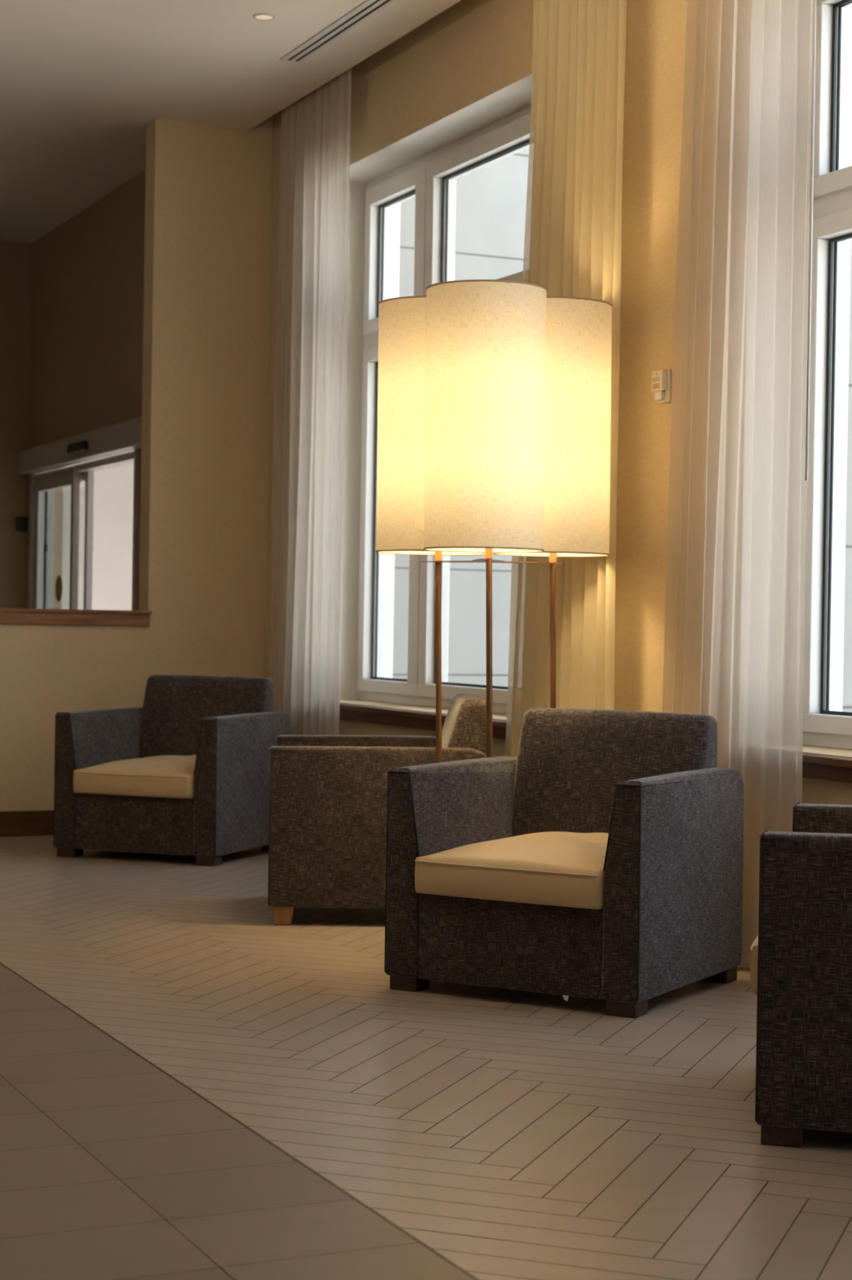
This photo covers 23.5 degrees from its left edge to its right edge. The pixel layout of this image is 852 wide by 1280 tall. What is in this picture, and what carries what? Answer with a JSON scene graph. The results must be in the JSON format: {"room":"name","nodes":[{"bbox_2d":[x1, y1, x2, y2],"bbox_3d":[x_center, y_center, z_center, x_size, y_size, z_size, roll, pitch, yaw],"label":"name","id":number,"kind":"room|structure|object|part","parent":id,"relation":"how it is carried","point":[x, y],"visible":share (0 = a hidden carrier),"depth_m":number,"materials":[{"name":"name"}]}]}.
{"room":"hotel lobby","nodes":[
{"label":"hotel lobby","id":0,"kind":"room"},
{"bbox_2d":[0,240,32,608],"bbox_3d":[-6.370,-1.095,12.585,7.907,3.996,0.200,1,0,-25],"label":"wall","id":1,"kind":"structure","parent":0,"point":[15,257],"depth_m":14.12,"materials":[{"name":"brown paint"}]},
{"bbox_2d":[26,169,145,610],"bbox_3d":[-1.923,-1.022,12.668,0.220,3.996,3.820,1,0,-25],"label":"wall","id":2,"kind":"structure","parent":0,"point":[88,271],"depth_m":12.85,"materials":[{"name":"brown paint"}]},
{"bbox_2d":[15,516,27,531],"bbox_3d":[-2.783,-0.799,14.108,0.070,0.100,0.090,1,0,-25],"label":"wall bracket","id":3,"kind":"object","parent":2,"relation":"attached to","point":[20,522],"visible":1,"depth_m":14.09,"materials":[{"name":"black plastic"}]},
{"bbox_2d":[17,416,142,610],"bbox_3d":[-2.097,-0.149,12.725,0.265,2.243,3.030,1,0,-25],"label":"door","id":4,"kind":"structure","parent":2,"relation":"in","point":[126,436],"depth_m":13.14,"materials":[{"name":"grey"}]},
{"bbox_2d":[0,115,274,811],"bbox_3d":[-4.514,-1.022,9.258,8.050,3.960,0.160,1,0,-25],"label":"wall","id":5,"kind":"structure","parent":0,"point":[206,328],"depth_m":10.71,"materials":[{"name":"beige paint"}]},
{"bbox_2d":[0,809,53,836],"bbox_3d":[-4.509,0.895,9.193,8.050,0.128,0.016,1,0,-25],"label":"baseboard","id":6,"kind":"structure","parent":5,"relation":"attached to","point":[15,823],"depth_m":10.35,"materials":[{"name":"brown wood"}]},
{"bbox_2d":[0,608,151,626],"bbox_3d":[-4.819,-0.157,9.127,7.408,0.078,0.213,1,0,-25],"label":"trim","id":7,"kind":"structure","parent":5,"relation":"attached to","point":[7,615],"depth_m":10.44,"materials":[{"name":"brown wood"}]},
{"bbox_2d":[0,0,461,242],"bbox_3d":[-2.300,-2.816,4.409,7.907,0.300,18.012,1,0,-25],"label":"ceiling","id":8,"kind":"structure","parent":0,"point":[82,82],"depth_m":9.72,"materials":[{"name":"beige paint"}]},
{"bbox_2d":[253,13,275,20],"bbox_3d":[-0.693,-2.668,8.778,0.098,0.005,0.098,1,0,-25],"label":"recessed light","id":9,"kind":"object","parent":8,"relation":"in","point":[260,16],"visible":1,"depth_m":8.77,"materials":[{"name":"white metal"}]},
{"bbox_2d":[280,0,395,62],"bbox_3d":[-0.072,-2.655,8.274,0.102,0.005,2.624,1,0,-25],"label":"ceiling vent","id":10,"kind":"object","parent":8,"relation":"in","point":[368,8],"visible":1,"depth_m":8.95,"materials":[{"name":"white metal"}]},
{"bbox_2d":[0,835,851,1279],"bbox_3d":[-2.291,1.130,4.473,8.070,0.200,18.012,1,0,-25],"label":"floor","id":11,"kind":"structure","parent":0,"point":[515,1135],"depth_m":4.62,"materials":[{"name":"beige tile"}]},
{"bbox_2d":[53,674,290,866],"bbox_3d":[-1.194,0.592,9.692,0.834,0.836,0.844,1,0,21],"label":"armchair","id":12,"kind":"object","parent":11,"relation":"on","point":[186,771],"visible":0.98,"depth_m":9.45,"materials":[{"name":"black fabric"}]},
{"bbox_3d":[-1.653,0.981,9.512,0.093,0.046,0.088,1,0,21],"label":"leg","id":13,"kind":"part","parent":12,"relation":"part of","materials":[{"name":"brown wood"}]},
{"bbox_3d":[-1.526,0.647,9.834,0.115,0.628,0.812,1,0,21],"label":"armrest","id":14,"kind":"part","parent":12,"relation":"part of","materials":[{"name":"grey fabric"}]},
{"bbox_2d":[72,755,195,798],"bbox_3d":[-1.228,0.627,9.604,0.598,0.162,0.652,1,0,21],"label":"seat cushion","id":15,"kind":"object","parent":12,"relation":"on","point":[94,776],"depth_m":9.34,"materials":[{"name":"beige fabric"}]},
{"bbox_3d":[-1.209,0.839,9.665,0.604,0.258,0.704,1,0,21],"label":"seat","id":16,"kind":"part","parent":12,"relation":"part of","materials":[{"name":"fabric"}]},
{"bbox_3d":[-1.082,0.570,9.988,0.658,0.794,0.209,1,0,21],"label":"backrest","id":17,"kind":"part","parent":12,"relation":"part of","materials":[{"name":"grey fabric"}]},
{"bbox_3d":[-0.982,0.993,9.259,0.093,0.046,0.088,1,0,21],"label":"leg","id":18,"kind":"part","parent":12,"relation":"part of","materials":[{"name":"brown wood"}]},
{"bbox_3d":[-0.854,0.660,9.580,0.115,0.628,0.812,1,0,21],"label":"armrest","id":19,"kind":"part","parent":12,"relation":"part of","materials":[{"name":"grey fabric"}]},
{"bbox_3d":[-0.737,0.993,9.911,0.093,0.046,0.088,1,0,21],"label":"leg","id":20,"kind":"part","parent":12,"relation":"part of","materials":[{"name":"brown wood"}]},
{"bbox_2d":[0,962,479,1279],"bbox_3d":[-0.734,1.050,5.200,0.007,0.002,18.012,1,0,-25],"label":"trim","id":21,"kind":"structure","parent":11,"relation":"in","point":[474,1277],"depth_m":4.31,"materials":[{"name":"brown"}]},
{"bbox_2d":[267,693,486,925],"bbox_3d":[-0.183,0.622,7.850,0.812,0.836,0.834,1,0,-2],"label":"armchair","id":22,"kind":"object","parent":11,"relation":"on","point":[327,825],"visible":0.59,"depth_m":7.43,"materials":[{"name":"black fabric"}]},
{"bbox_3d":[-0.522,1.001,7.477,0.079,0.072,0.079,1,0,-2],"label":"leg","id":23,"kind":"part","parent":22,"relation":"part of","materials":[{"name":"brown wood"}]},
{"bbox_3d":[-0.198,0.676,8.209,0.812,0.585,0.115,1,0,-2],"label":"armrest","id":24,"kind":"part","parent":22,"relation":"part of","materials":[{"name":"fabric"}]},
{"bbox_3d":[0.119,0.593,7.861,0.209,0.768,0.658,1,0,-2],"label":"backrest","id":25,"kind":"part","parent":22,"relation":"part of","materials":[{"name":"fabric"}]},
{"bbox_2d":[375,279,613,763],"bbox_3d":[0.270,-0.071,7.237,0.786,2.245,0.803,1,0,-25],"label":"floor lamp","id":26,"kind":"object","parent":11,"relation":"on","point":[495,396],"visible":0.91,"depth_m":7.09,"materials":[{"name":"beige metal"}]},
{"bbox_3d":[0.031,-0.754,7.330,0.414,0.888,0.411,1,0,-25],"label":"lamp shade","id":27,"kind":"part","parent":26,"relation":"part of","materials":[{"name":"fabric"}]},
{"bbox_3d":[0.202,-0.749,6.980,0.414,0.888,0.411,1,0,-25],"label":"lamp shade","id":28,"kind":"part","parent":26,"relation":"part of","materials":[{"name":"fabric"}]},
{"bbox_3d":[0.287,-0.275,7.244,0.446,0.004,0.477,1,0,-26],"label":"tie plate","id":29,"kind":"part","parent":26,"relation":"part of","materials":[{"name":"gold metal"}]},
{"bbox_3d":[0.453,-0.747,7.300,0.414,0.888,0.411,1,0,-25],"label":"lamp shade","id":30,"kind":"part","parent":26,"relation":"part of","materials":[{"name":"fabric"}]},
{"bbox_2d":[384,707,744,1017],"bbox_3d":[0.433,0.643,6.303,0.834,0.836,0.844,1,0,30],"label":"armchair","id":31,"kind":"object","parent":11,"relation":"on","point":[603,859],"visible":1,"depth_m":6.11,"materials":[{"name":"black fabric"}]},
{"bbox_3d":[-0.049,1.031,6.199,0.093,0.046,0.088,1,0,30],"label":"leg","id":32,"kind":"part","parent":31,"relation":"part of","materials":[{"name":"brown wood"}]},
{"bbox_3d":[0.128,0.699,6.497,0.115,0.628,0.812,1,0,30],"label":"armrest","id":33,"kind":"part","parent":31,"relation":"part of","materials":[{"name":"grey fabric"}]},
{"bbox_3d":[0.414,0.890,6.279,0.604,0.258,0.704,1,0,30],"label":"seat","id":34,"kind":"part","parent":31,"relation":"part of","materials":[{"name":"grey fabric"}]},
{"bbox_2d":[414,831,608,909],"bbox_3d":[0.386,0.678,6.222,0.598,0.162,0.652,1,0,30],"label":"seat cushion","id":35,"kind":"object","parent":31,"relation":"on","point":[515,870],"depth_m":6.00,"materials":[{"name":"beige fabric"}]},
{"bbox_3d":[0.592,0.623,6.578,0.658,0.794,0.209,1,0,30],"label":"backrest","id":36,"kind":"part","parent":31,"relation":"part of","materials":[{"name":"grey fabric"}]},
{"bbox_3d":[0.573,1.044,5.841,0.093,0.046,0.088,1,0,30],"label":"leg","id":37,"kind":"part","parent":31,"relation":"part of","materials":[{"name":"brown wood"}]},
{"bbox_3d":[0.751,0.712,6.138,0.115,0.628,0.812,1,0,30],"label":"armrest","id":38,"kind":"part","parent":31,"relation":"part of","materials":[{"name":"grey fabric"}]},
{"bbox_3d":[0.920,1.045,6.444,0.093,0.046,0.088,1,0,30],"label":"leg","id":39,"kind":"part","parent":31,"relation":"part of","materials":[{"name":"brown wood"}]},
{"bbox_2d":[750,801,851,1147],"bbox_3d":[1.192,0.668,4.673,0.844,0.836,0.834,1,0,15],"label":"armchair","id":40,"kind":"object","parent":11,"relation":"on","point":[801,973],"visible":1,"depth_m":4.35,"materials":[{"name":"black fabric"}]},
{"bbox_2d":[750,937,758,994],"bbox_3d":[1.100,0.701,4.698,0.652,0.162,0.598,1,0,15],"label":"seat cushion","id":41,"kind":"object","parent":40,"relation":"on","point":[754,959],"depth_m":4.49,"materials":[{"name":"beige fabric"}]},
{"bbox_3d":[0.771,1.058,4.418,0.088,0.046,0.093,1,0,15],"label":"leg","id":42,"kind":"part","parent":40,"relation":"part of","materials":[{"name":"brown wood"}]},
{"bbox_3d":[1.302,0.729,5.016,0.812,0.628,0.115,1,0,15],"label":"armrest","id":43,"kind":"part","parent":40,"relation":"part of","materials":[{"name":"fabric"}]},
{"bbox_2d":[265,0,851,804],"bbox_3d":[2.286,-0.877,4.718,0.420,3.960,14.632,1,0,-25],"label":"wall","id":44,"kind":"structure","parent":0,"point":[467,68],"depth_m":7.56,"materials":[{"name":"beige paint"}]},
{"bbox_2d":[339,702,506,739],"bbox_3d":[0.010,0.356,9.249,0.290,0.074,2.295,1,0,-25],"label":"trim","id":45,"kind":"structure","parent":44,"relation":"attached to","point":[384,716],"depth_m":9.24,"materials":[{"name":"brown wood"}]},
{"bbox_2d":[357,105,531,715],"bbox_3d":[0.196,-0.985,9.350,0.140,2.605,2.235,1,0,-25],"label":"window","id":46,"kind":"structure","parent":44,"relation":"in","point":[431,178],"depth_m":9.72,"materials":[{"name":"white plastic"}]},
{"bbox_3d":[-0.127,-0.596,10.005,0.120,1.714,0.715,1,0,-25],"label":"sash","id":47,"kind":"part","parent":46,"relation":"part of","materials":[{"name":"white"}]},
{"bbox_3d":[-0.105,-1.891,9.995,0.120,0.731,0.715,1,0,-25],"label":"sash","id":48,"kind":"part","parent":46,"relation":"part of","materials":[{"name":"white plastic"}]},
{"bbox_3d":[0.334,-0.581,9.021,0.120,1.714,1.442,1,0,-25],"label":"sash","id":49,"kind":"part","parent":46,"relation":"part of","materials":[{"name":"white"}]},
{"bbox_3d":[0.355,-1.877,9.011,0.120,0.731,1.442,1,0,-25],"label":"sash","id":50,"kind":"part","parent":46,"relation":"part of","materials":[{"name":"white plastic"}]},
{"bbox_2d":[652,368,671,404],"bbox_3d":[0.835,-0.901,7.281,0.036,0.117,0.085,1,0,-25],"label":"fire alarm","id":51,"kind":"object","parent":44,"relation":"attached to","point":[662,379],"visible":1,"depth_m":7.26,"materials":[{"name":"beige plastic"}]},
{"bbox_2d":[802,752,851,783],"bbox_3d":[1.607,0.407,5.837,0.290,0.074,2.295,1,0,-25],"label":"trim","id":52,"kind":"structure","parent":44,"relation":"attached to","point":[833,768],"depth_m":6.32,"materials":[{"name":"brown wood"}]},
{"bbox_2d":[803,0,851,750],"bbox_3d":[1.793,-0.933,5.937,0.140,2.605,2.235,1,0,-25],"label":"window","id":53,"kind":"structure","parent":44,"relation":"in","point":[824,725],"depth_m":6.84,"materials":[{"name":"white plastic"}]},
{"bbox_3d":[1.492,-1.840,6.583,0.120,0.731,0.715,1,0,-25],"label":"sash","id":54,"kind":"part","parent":53,"relation":"part of","materials":[{"name":"white plastic"}]},
{"bbox_3d":[-0.541,-2.933,10.082,0.030,0.020,1.100,1,0,-25],"label":"track","id":55,"kind":"object","parent":44,"relation":"attached to","visible":0},
{"bbox_2d":[270,67,351,734],"bbox_3d":[-0.576,-0.959,10.098,0.055,3.928,0.970,1,0,-25],"label":"sheer curtain","id":56,"kind":"object","parent":55,"relation":"hanging from","point":[312,324],"visible":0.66,"depth_m":10.05,"materials":[{"name":"white fabric"}]},
{"bbox_3d":[0.561,-2.898,7.727,0.030,0.020,1.000,1,0,-25],"label":"track","id":57,"kind":"object","parent":44,"relation":"attached to","visible":0},
{"bbox_2d":[505,0,627,756],"bbox_3d":[0.515,-0.924,7.766,0.066,3.928,0.885,1,0,-25],"label":"sheer curtain","id":58,"kind":"object","parent":57,"relation":"hanging from","point":[573,227],"visible":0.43,"depth_m":7.64,"materials":[{"name":"beige fabric"}]},
{"bbox_3d":[1.038,-2.882,6.709,0.030,0.020,1.050,1,0,-25],"label":"track","id":59,"kind":"object","parent":44,"relation":"attached to","visible":0},
{"bbox_2d":[662,0,817,968],"bbox_3d":[1.008,-0.908,6.675,0.077,3.928,0.916,1,0,-25],"label":"sheer curtain","id":60,"kind":"object","parent":59,"relation":"hanging from","point":[735,637],"visible":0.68,"depth_m":6.64,"materials":[{"name":"white fabric"}]},
{"label":"outside","id":61,"kind":"structure","parent":0,"visible":0},
{"bbox_3d":[13.670,1.475,15.253,30.273,0.480,52.000,1,0,-25],"label":"pavement","id":62,"kind":"object","parent":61,"visible":0},
{"bbox_2d":[61,450,133,610],"bbox_3d":[-1.190,-1.398,17.558,6.300,5.300,0.450,1,0,-25],"label":"door glass","id":63,"kind":"object","parent":62,"relation":"on","point":[113,535],"visible":0.02,"depth_m":16.66,"materials":[{"name":"white glass"}]},
{"bbox_2d":[392,147,528,686],"bbox_3d":[0.607,-1.422,11.243,2.002,5.500,0.452,1,0,-25],"label":"window pane","id":64,"kind":"object","parent":62,"relation":"on","point":[491,200],"visible":0.02,"depth_m":10.84,"materials":[{"name":"glass"}]},
{"bbox_2d":[842,240,851,712],"bbox_3d":[1.992,-1.373,7.553,1.422,5.500,0.452,1,0,-25],"label":"pier","id":65,"kind":"structure","parent":62,"relation":"on","point":[847,664],"depth_m":7.07,"materials":[{"name":"stone"}]}
]}

